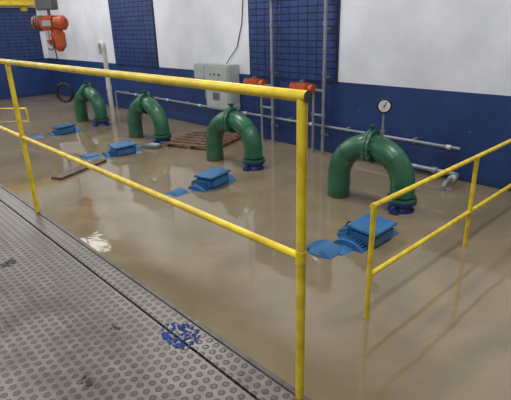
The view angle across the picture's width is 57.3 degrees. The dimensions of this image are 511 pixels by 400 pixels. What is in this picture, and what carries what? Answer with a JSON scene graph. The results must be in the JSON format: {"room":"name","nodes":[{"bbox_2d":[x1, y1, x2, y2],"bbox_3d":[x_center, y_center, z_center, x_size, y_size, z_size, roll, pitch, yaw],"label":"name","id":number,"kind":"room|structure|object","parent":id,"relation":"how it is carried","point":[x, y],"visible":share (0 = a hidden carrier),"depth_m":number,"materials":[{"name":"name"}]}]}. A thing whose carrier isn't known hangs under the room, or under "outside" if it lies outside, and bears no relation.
{"room":"mechanical room","nodes":[
{"label":"mechanical room","id":0,"kind":"room"},
{"bbox_2d":[0,2,54,99],"bbox_3d":[-9.976,-4.197,12.007,8.900,5.300,0.200,-20,27,-39],"label":"wall","id":1,"kind":"structure","parent":0,"point":[28,81],"depth_m":14.78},
{"bbox_2d":[0,0,34,10],"bbox_3d":[-9.663,-4.931,11.739,8.000,0.385,0.235,-20,27,-39],"label":"beam","id":2,"kind":"structure","parent":1,"relation":"attached to","point":[23,4],"depth_m":13.98,"materials":[{"name":"yellow metal"}]},
{"bbox_2d":[0,8,43,60],"bbox_3d":[-7.815,-4.832,13.775,2.880,1.520,0.023,-20,27,-39],"label":"window","id":3,"kind":"structure","parent":1,"relation":"in","point":[19,40],"depth_m":14.29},
{"bbox_2d":[0,94,510,399],"bbox_3d":[-3.345,-0.060,6.099,8.900,0.020,19.000,-20,27,-39],"label":"water","id":4,"kind":"object","parent":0,"point":[438,325],"visible":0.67,"depth_m":4.25,"materials":[{"name":"brown liquid"}]},
{"bbox_2d":[51,159,106,179],"bbox_3d":[-2.730,-0.479,7.098,0.380,0.040,1.000,7,22,21],"label":"board","id":5,"kind":"object","parent":4,"relation":"on","point":[76,168],"visible":0.83,"depth_m":6.97,"materials":[{"name":"brown wood"}]},
{"bbox_2d":[140,143,161,148],"bbox_3d":[-1.833,-0.955,8.238,0.340,0.080,0.200,5,22,16],"label":"foam block","id":6,"kind":"object","parent":4,"relation":"on","point":[146,145],"visible":0.99,"depth_m":8.18,"materials":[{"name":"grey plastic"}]},
{"bbox_2d":[163,131,240,148],"bbox_3d":[-0.927,-1.066,8.477,1.050,0.090,1.020,9,23,25],"label":"wooden pallet","id":7,"kind":"object","parent":4,"relation":"on","point":[182,141],"visible":0.68,"depth_m":8.38,"materials":[{"name":"brown wood"}]},
{"bbox_2d":[306,212,398,258],"bbox_3d":[0.935,0.615,4.597,1.069,0.847,0.614,-16,25,-33],"label":"motor","id":8,"kind":"object","parent":4,"relation":"in","point":[354,236],"visible":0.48,"depth_m":4.39,"materials":[{"name":"metal"}]},
{"bbox_2d":[40,0,510,190],"bbox_3d":[-0.086,-3.079,8.292,0.200,5.300,19.400,-20,27,-39],"label":"wall","id":9,"kind":"structure","parent":0,"point":[443,67],"depth_m":6.57,"materials":[{"name":"white paint"}]},
{"bbox_2d":[108,0,158,67],"bbox_3d":[-2.890,-3.930,10.982,0.023,1.540,2.010,-20,27,-39],"label":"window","id":10,"kind":"structure","parent":9,"relation":"in","point":[132,21],"depth_m":10.91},
{"bbox_2d":[194,63,206,98],"bbox_3d":[-1.019,-2.341,9.357,0.172,0.743,0.472,-20,27,-39],"label":"junction box","id":11,"kind":"object","parent":9,"relation":"attached to","point":[199,68],"visible":0.52,"depth_m":9.25,"materials":[{"name":"metal"}]},
{"bbox_2d":[204,63,239,132],"bbox_3d":[-0.632,-1.796,9.040,0.295,1.600,0.720,-20,27,-39],"label":"electrical cabinet","id":12,"kind":"object","parent":9,"relation":"attached to","point":[223,72],"visible":0.67,"depth_m":8.75,"materials":[{"name":"grey metal"}]},
{"bbox_2d":[226,0,242,63],"bbox_3d":[-0.384,-3.483,8.257,0.469,2.104,0.049,15,26,37],"label":"cable","id":13,"kind":"object","parent":9,"relation":"attached to","point":[242,0],"visible":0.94,"depth_m":8.36,"materials":[{"name":"black rubber"}]},
{"bbox_2d":[115,91,460,150],"bbox_3d":[-0.506,-1.512,9.164,0.114,0.575,9.121,-20,27,-39],"label":"supply pipe","id":14,"kind":"object","parent":9,"relation":"attached to","point":[347,129],"visible":0.77,"depth_m":7.31,"materials":[{"name":"metal"}]},
{"bbox_2d":[248,0,340,83],"bbox_3d":[0.553,-2.723,7.527,0.023,1.540,1.960,-20,27,-39],"label":"window","id":15,"kind":"structure","parent":9,"relation":"in","point":[298,39],"depth_m":7.49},
{"bbox_2d":[357,160,458,190],"bbox_3d":[1.942,-0.288,6.493,0.494,0.444,1.652,-20,27,-39],"label":"drain pipe","id":16,"kind":"object","parent":9,"relation":"attached to","point":[454,176],"visible":0.53,"depth_m":6.08,"materials":[{"name":"metal"}]},
{"bbox_3d":[-3.324,0.656,6.370,8.900,0.150,19.000,-20,27,-39],"label":"floor","id":17,"kind":"structure","parent":0,"visible":0},
{"bbox_2d":[0,107,27,114],"bbox_3d":[-6.301,-1.909,11.924,1.194,0.881,0.060,0,21,6],"label":"rail","id":18,"kind":"object","parent":17,"relation":"on","point":[25,108],"visible":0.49,"depth_m":11.73,"materials":[{"name":"yellow metal"}]},
{"bbox_2d":[31,122,81,137],"bbox_3d":[-4.056,-1.115,9.612,1.089,0.859,0.603,-16,25,-34],"label":"motor","id":19,"kind":"object","parent":17,"relation":"on","point":[66,128],"visible":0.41,"depth_m":9.45,"materials":[{"name":"metal"}]},
{"bbox_2d":[74,81,109,126],"bbox_3d":[-3.651,-1.822,10.448,1.109,1.618,0.375,16,27,39],"label":"pipe","id":20,"kind":"object","parent":17,"relation":"on","point":[87,92],"visible":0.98,"depth_m":10.12,"materials":[{"name":"green metal"}]},
{"bbox_2d":[97,41,115,121],"bbox_3d":[-3.281,-2.276,10.459,0.116,2.439,0.288,-20,27,-39],"label":"vent pipe","id":21,"kind":"object","parent":17,"relation":"on","point":[101,46],"visible":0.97,"depth_m":10.23,"materials":[{"name":"white plastic"}]},
{"bbox_2d":[80,140,142,159],"bbox_3d":[-2.414,-0.554,7.971,1.063,0.844,0.621,-13,24,-28],"label":"motor","id":22,"kind":"object","parent":17,"relation":"on","point":[127,147],"visible":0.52,"depth_m":7.75,"materials":[{"name":"metal"}]},
{"bbox_2d":[127,90,171,143],"bbox_3d":[-1.992,-1.241,8.784,1.109,1.618,0.375,16,27,39],"label":"pipe","id":23,"kind":"object","parent":17,"relation":"on","point":[145,103],"visible":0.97,"depth_m":8.46,"materials":[{"name":"green metal"}]},
{"bbox_2d":[0,184,310,399],"bbox_3d":[-3.739,1.034,3.202,4.020,1.405,14.970,-20,27,-39],"label":"platform","id":24,"kind":"object","parent":17,"relation":"on","point":[61,298],"visible":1,"depth_m":2.11,"materials":[{"name":"metal"}]},
{"bbox_2d":[0,258,15,266],"bbox_3d":[-1.476,0.373,2.792,0.093,0.008,0.083,-20,27,-39],"label":"debris","id":25,"kind":"object","parent":24,"relation":"on","point":[12,260],"visible":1,"depth_m":2.79,"materials":[{"name":"rubber"}]},
{"bbox_2d":[81,375,92,385],"bbox_3d":[-0.664,0.711,1.840,0.070,0.007,0.042,7,22,22],"label":"debris","id":26,"kind":"object","parent":24,"relation":"on","point":[87,381],"visible":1,"depth_m":1.83,"materials":[{"name":"rubber"}]},
{"bbox_2d":[0,59,311,399],"bbox_3d":[-2.685,-0.786,4.381,0.037,1.118,8.318,-20,27,-39],"label":"guard railing","id":27,"kind":"object","parent":24,"relation":"on","point":[303,97],"visible":1,"depth_m":1.65,"materials":[{"name":"yellow metal"}]},
{"bbox_2d":[160,322,199,347],"bbox_3d":[-0.341,0.602,2.103,0.152,0.004,0.228,-20,27,-39],"label":"flakes","id":28,"kind":"object","parent":24,"relation":"on","point":[182,345],"visible":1,"depth_m":2.09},
{"bbox_2d":[166,167,236,196],"bbox_3d":[-0.706,0.049,6.246,1.089,0.865,0.605,-18,26,-36],"label":"motor","id":29,"kind":"object","parent":17,"relation":"on","point":[210,179],"visible":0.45,"depth_m":6.08,"materials":[{"name":"metal"}]},
{"bbox_2d":[206,103,264,171],"bbox_3d":[-0.320,-0.655,7.106,1.109,1.618,0.375,16,27,39],"label":"pipe","id":30,"kind":"object","parent":17,"relation":"on","point":[232,120],"visible":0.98,"depth_m":6.78,"materials":[{"name":"green metal"}]},
{"bbox_2d":[243,0,278,143],"bbox_3d":[0.077,-1.923,8.149,0.666,3.230,0.214,15,26,37],"label":"riser pipe","id":31,"kind":"object","parent":17,"relation":"on","point":[254,80],"visible":0.79,"depth_m":8.02,"materials":[{"name":"metal"}]},
{"bbox_2d":[289,0,331,154],"bbox_3d":[0.835,-1.658,7.389,0.675,3.230,0.213,15,26,37],"label":"riser pipe","id":32,"kind":"object","parent":17,"relation":"on","point":[301,85],"visible":0.74,"depth_m":7.27,"materials":[{"name":"metal"}]},
{"bbox_2d":[327,98,416,215],"bbox_3d":[1.327,-0.214,5.397,1.109,1.912,0.375,16,27,39],"label":"pipe","id":33,"kind":"object","parent":17,"relation":"on","point":[371,146],"visible":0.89,"depth_m":5.12,"materials":[{"name":"green metal"}]},
{"bbox_2d":[364,139,510,318],"bbox_3d":[1.927,0.353,4.312,3.150,1.587,0.042,-20,27,-39],"label":"guard railing","id":34,"kind":"object","parent":17,"relation":"on","point":[371,272],"visible":0.84,"depth_m":3.57,"materials":[{"name":"yellow metal"}]},
{"bbox_3d":[-3.472,-4.440,4.443,9.300,0.150,19.400,-20,27,-39],"label":"ceiling","id":35,"kind":"structure","parent":0,"visible":0},
{"bbox_3d":[-1.713,-4.409,6.206,0.140,1.250,19.000,-20,27,-39],"label":"beam","id":36,"kind":"structure","parent":35,"relation":"attached to","visible":0},
{"bbox_2d":[31,0,73,102],"bbox_3d":[-4.063,-3.345,9.322,0.670,2.805,0.322,1,21,7],"label":"chain hoist","id":37,"kind":"object","parent":36,"relation":"hanging from","point":[55,24],"visible":0.99,"depth_m":9.20,"materials":[{"name":"orange paint"}]}
]}

